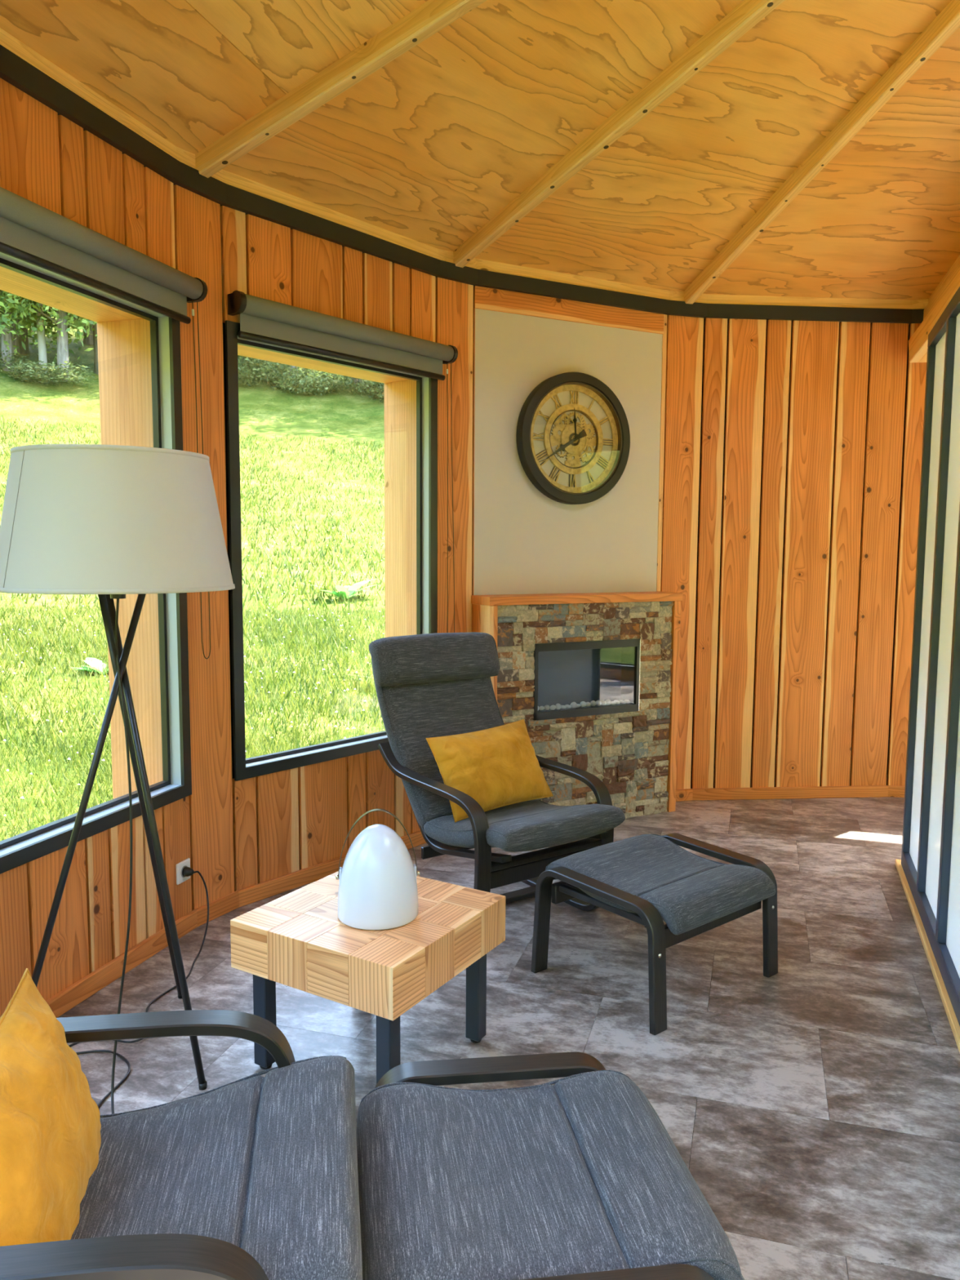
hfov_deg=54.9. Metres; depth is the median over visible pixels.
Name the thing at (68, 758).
flowers
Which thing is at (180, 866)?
wall socket
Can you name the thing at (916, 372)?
trim
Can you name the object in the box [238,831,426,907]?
baseboard
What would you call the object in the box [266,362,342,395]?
bush
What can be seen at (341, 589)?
plant
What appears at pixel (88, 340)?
tree
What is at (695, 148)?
ceiling
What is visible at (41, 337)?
tree
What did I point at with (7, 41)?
trim
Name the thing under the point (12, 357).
bush
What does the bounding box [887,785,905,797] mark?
baseboard
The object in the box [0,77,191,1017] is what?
wall
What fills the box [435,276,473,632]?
trim
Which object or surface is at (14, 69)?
trim
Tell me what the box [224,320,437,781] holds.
window
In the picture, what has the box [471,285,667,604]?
wall
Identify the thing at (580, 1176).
footstool
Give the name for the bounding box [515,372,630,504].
wall clock
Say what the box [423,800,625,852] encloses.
seat cushion
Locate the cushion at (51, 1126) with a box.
[0,968,101,1246]
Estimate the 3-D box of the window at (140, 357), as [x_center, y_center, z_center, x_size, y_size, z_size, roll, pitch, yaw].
[-1.475,-0.222,3.003,0.350,1.950,1.260,2,6,18]
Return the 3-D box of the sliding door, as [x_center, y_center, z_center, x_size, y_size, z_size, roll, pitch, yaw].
[1.606,-0.020,3.010,0.075,2.470,2.770,2,6,18]
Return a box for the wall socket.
[175,857,190,884]
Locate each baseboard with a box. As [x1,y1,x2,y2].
[45,909,197,1017]
[195,890,239,927]
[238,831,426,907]
[675,788,693,801]
[692,785,888,800]
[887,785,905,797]
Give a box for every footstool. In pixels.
[355,1052,744,1279]
[531,832,777,1035]
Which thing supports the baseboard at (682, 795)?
attached to the wall at (802, 427)
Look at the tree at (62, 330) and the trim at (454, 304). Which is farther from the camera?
the tree at (62, 330)
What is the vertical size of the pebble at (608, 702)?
0.032 m
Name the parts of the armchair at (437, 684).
arm frame, seat rail, arm frame, seat rail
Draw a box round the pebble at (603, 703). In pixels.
[600,700,606,705]
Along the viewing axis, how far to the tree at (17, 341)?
44.03 m
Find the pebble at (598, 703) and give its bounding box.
[595,700,601,706]
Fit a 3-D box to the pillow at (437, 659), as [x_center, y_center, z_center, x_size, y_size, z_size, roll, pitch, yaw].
[-0.192,0.078,4.149,0.640,0.216,0.144,-4,7,-35]
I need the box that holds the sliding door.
[895,286,959,1053]
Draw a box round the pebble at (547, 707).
[544,704,550,710]
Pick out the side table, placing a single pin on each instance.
(297, 940)
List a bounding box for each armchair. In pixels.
[0,1009,362,1279]
[368,631,625,911]
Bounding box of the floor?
[57,797,959,1279]
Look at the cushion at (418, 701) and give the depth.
4.02 m
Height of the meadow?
38.956 m
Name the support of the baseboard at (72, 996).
attached to the wall at (48, 160)
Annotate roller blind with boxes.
[0,186,210,658]
[226,290,457,632]
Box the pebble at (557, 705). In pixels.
[555,703,560,709]
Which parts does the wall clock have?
bridge plate, bridge plate, bridge plate, bridge plate, bridge plate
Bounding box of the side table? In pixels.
[230,871,505,1084]
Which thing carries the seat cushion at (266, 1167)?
on the armchair at (255, 1176)
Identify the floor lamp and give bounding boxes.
[0,444,235,1114]
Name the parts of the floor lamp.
leg, lamp shade, cord, leg, leg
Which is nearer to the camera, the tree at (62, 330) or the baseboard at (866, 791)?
the baseboard at (866, 791)
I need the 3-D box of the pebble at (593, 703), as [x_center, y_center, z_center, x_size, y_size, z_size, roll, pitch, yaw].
[0.621,0.348,5.064,0.033,0.032,0.030,-5,8,-45]
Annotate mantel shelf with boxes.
[471,591,682,605]
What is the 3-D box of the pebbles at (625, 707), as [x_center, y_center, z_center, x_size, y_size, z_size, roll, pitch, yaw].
[0.545,0.380,5.072,0.655,0.037,0.127,-3,6,-27]
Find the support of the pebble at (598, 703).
on the fireplace insert
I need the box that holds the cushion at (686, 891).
[546,834,775,935]
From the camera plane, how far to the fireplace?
5.04 m
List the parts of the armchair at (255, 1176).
arm frame, arm frame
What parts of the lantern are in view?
handle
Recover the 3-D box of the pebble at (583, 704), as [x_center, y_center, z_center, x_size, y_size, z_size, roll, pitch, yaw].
[0.562,0.350,5.035,0.037,0.033,0.031,-5,8,-43]
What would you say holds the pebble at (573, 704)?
on the fireplace insert
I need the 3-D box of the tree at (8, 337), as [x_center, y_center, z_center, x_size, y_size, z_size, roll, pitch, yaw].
[-20.884,-17.467,40.970,7.060,11.435,7.317,2,6,15]
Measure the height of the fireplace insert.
0.405 m
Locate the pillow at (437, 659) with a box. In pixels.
[368,631,498,686]
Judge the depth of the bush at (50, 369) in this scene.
40.18 m
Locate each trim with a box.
[0,27,928,309]
[0,44,924,324]
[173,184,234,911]
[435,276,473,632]
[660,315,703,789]
[885,323,926,786]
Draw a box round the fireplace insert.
[533,638,640,720]
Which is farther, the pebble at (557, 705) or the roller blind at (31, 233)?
the pebble at (557, 705)
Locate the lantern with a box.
[335,808,420,930]
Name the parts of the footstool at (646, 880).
frame, cushion rail, frame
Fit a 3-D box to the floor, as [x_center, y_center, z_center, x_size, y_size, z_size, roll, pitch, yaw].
[2.195,1.396,1.976,8.073,0.140,8.073,0,6,0]
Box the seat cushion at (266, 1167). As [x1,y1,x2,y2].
[70,1056,362,1279]
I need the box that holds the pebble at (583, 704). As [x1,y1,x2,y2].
[579,701,586,706]
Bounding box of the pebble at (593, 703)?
[590,700,595,706]
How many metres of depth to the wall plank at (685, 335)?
5.37 m
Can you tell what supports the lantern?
on the side table
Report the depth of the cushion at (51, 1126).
1.48 m
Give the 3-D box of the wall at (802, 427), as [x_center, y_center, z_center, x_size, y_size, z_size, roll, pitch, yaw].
[1.887,-0.535,5.640,1.330,2.985,0.300,0,6,-5]
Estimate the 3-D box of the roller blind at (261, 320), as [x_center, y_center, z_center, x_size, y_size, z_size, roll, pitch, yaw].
[-0.548,-0.660,4.184,0.094,1.516,1.294,5,7,40]
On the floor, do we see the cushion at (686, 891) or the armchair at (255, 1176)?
the armchair at (255, 1176)
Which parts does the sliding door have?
pane, rail, pane, rail, pane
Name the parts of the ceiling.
plywood panel, plywood panel, plywood panel, plywood panel, plywood panel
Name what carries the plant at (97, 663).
on the meadow
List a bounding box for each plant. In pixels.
[75,657,108,674]
[307,580,378,598]
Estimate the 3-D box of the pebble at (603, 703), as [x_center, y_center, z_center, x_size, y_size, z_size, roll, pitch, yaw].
[0.678,0.347,5.095,0.039,0.029,0.031,-1,6,-13]
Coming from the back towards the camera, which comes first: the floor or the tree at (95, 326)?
the tree at (95, 326)
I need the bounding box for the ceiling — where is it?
[0,0,959,362]
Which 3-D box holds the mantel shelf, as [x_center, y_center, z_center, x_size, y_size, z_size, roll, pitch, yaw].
[0.549,-0.228,5.023,1.234,0.044,0.206,-3,6,-27]
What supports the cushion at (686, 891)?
on the footstool at (646, 880)
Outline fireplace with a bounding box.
[471,591,682,818]
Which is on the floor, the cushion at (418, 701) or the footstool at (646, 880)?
the footstool at (646, 880)
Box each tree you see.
[0,289,97,381]
[0,290,55,371]
[0,291,97,372]
[0,311,79,354]
[81,321,98,374]
[82,320,93,345]
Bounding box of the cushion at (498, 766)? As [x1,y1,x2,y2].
[426,719,553,822]
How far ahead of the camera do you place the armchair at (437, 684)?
3.90 m
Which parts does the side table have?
leg, leg, leg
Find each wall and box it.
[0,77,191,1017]
[220,205,435,891]
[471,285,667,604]
[690,317,908,788]
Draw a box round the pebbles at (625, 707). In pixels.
[537,700,633,711]
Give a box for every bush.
[0,350,31,368]
[0,360,96,386]
[237,355,289,387]
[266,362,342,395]
[321,371,383,396]
[362,380,384,402]
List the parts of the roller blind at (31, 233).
chain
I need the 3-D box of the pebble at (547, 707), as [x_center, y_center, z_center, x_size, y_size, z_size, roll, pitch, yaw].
[0.358,0.361,4.935,0.032,0.030,0.032,-4,7,-27]
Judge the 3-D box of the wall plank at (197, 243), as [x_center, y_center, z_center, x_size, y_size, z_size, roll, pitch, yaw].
[-1.204,-0.362,3.703,0.300,2.985,0.336,3,6,29]
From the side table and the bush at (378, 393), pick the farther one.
the bush at (378, 393)
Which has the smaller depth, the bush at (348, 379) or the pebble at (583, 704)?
the pebble at (583, 704)
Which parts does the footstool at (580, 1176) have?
frame, frame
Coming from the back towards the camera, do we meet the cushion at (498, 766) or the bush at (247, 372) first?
the bush at (247, 372)
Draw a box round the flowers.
[0,529,383,815]
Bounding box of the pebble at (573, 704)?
[570,702,577,707]
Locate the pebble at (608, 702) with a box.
[605,699,611,705]
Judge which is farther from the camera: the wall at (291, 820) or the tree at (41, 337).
the tree at (41, 337)
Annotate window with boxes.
[0,252,191,874]
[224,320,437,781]
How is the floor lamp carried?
on the floor
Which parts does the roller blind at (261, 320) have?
chain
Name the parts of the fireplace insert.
casing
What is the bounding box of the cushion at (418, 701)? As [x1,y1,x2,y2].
[371,661,535,826]
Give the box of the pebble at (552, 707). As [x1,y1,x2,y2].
[550,705,555,710]
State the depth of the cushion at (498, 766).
3.82 m
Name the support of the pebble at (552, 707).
on the fireplace insert
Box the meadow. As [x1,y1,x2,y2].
[0,306,385,840]
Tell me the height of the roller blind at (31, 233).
1.436 m

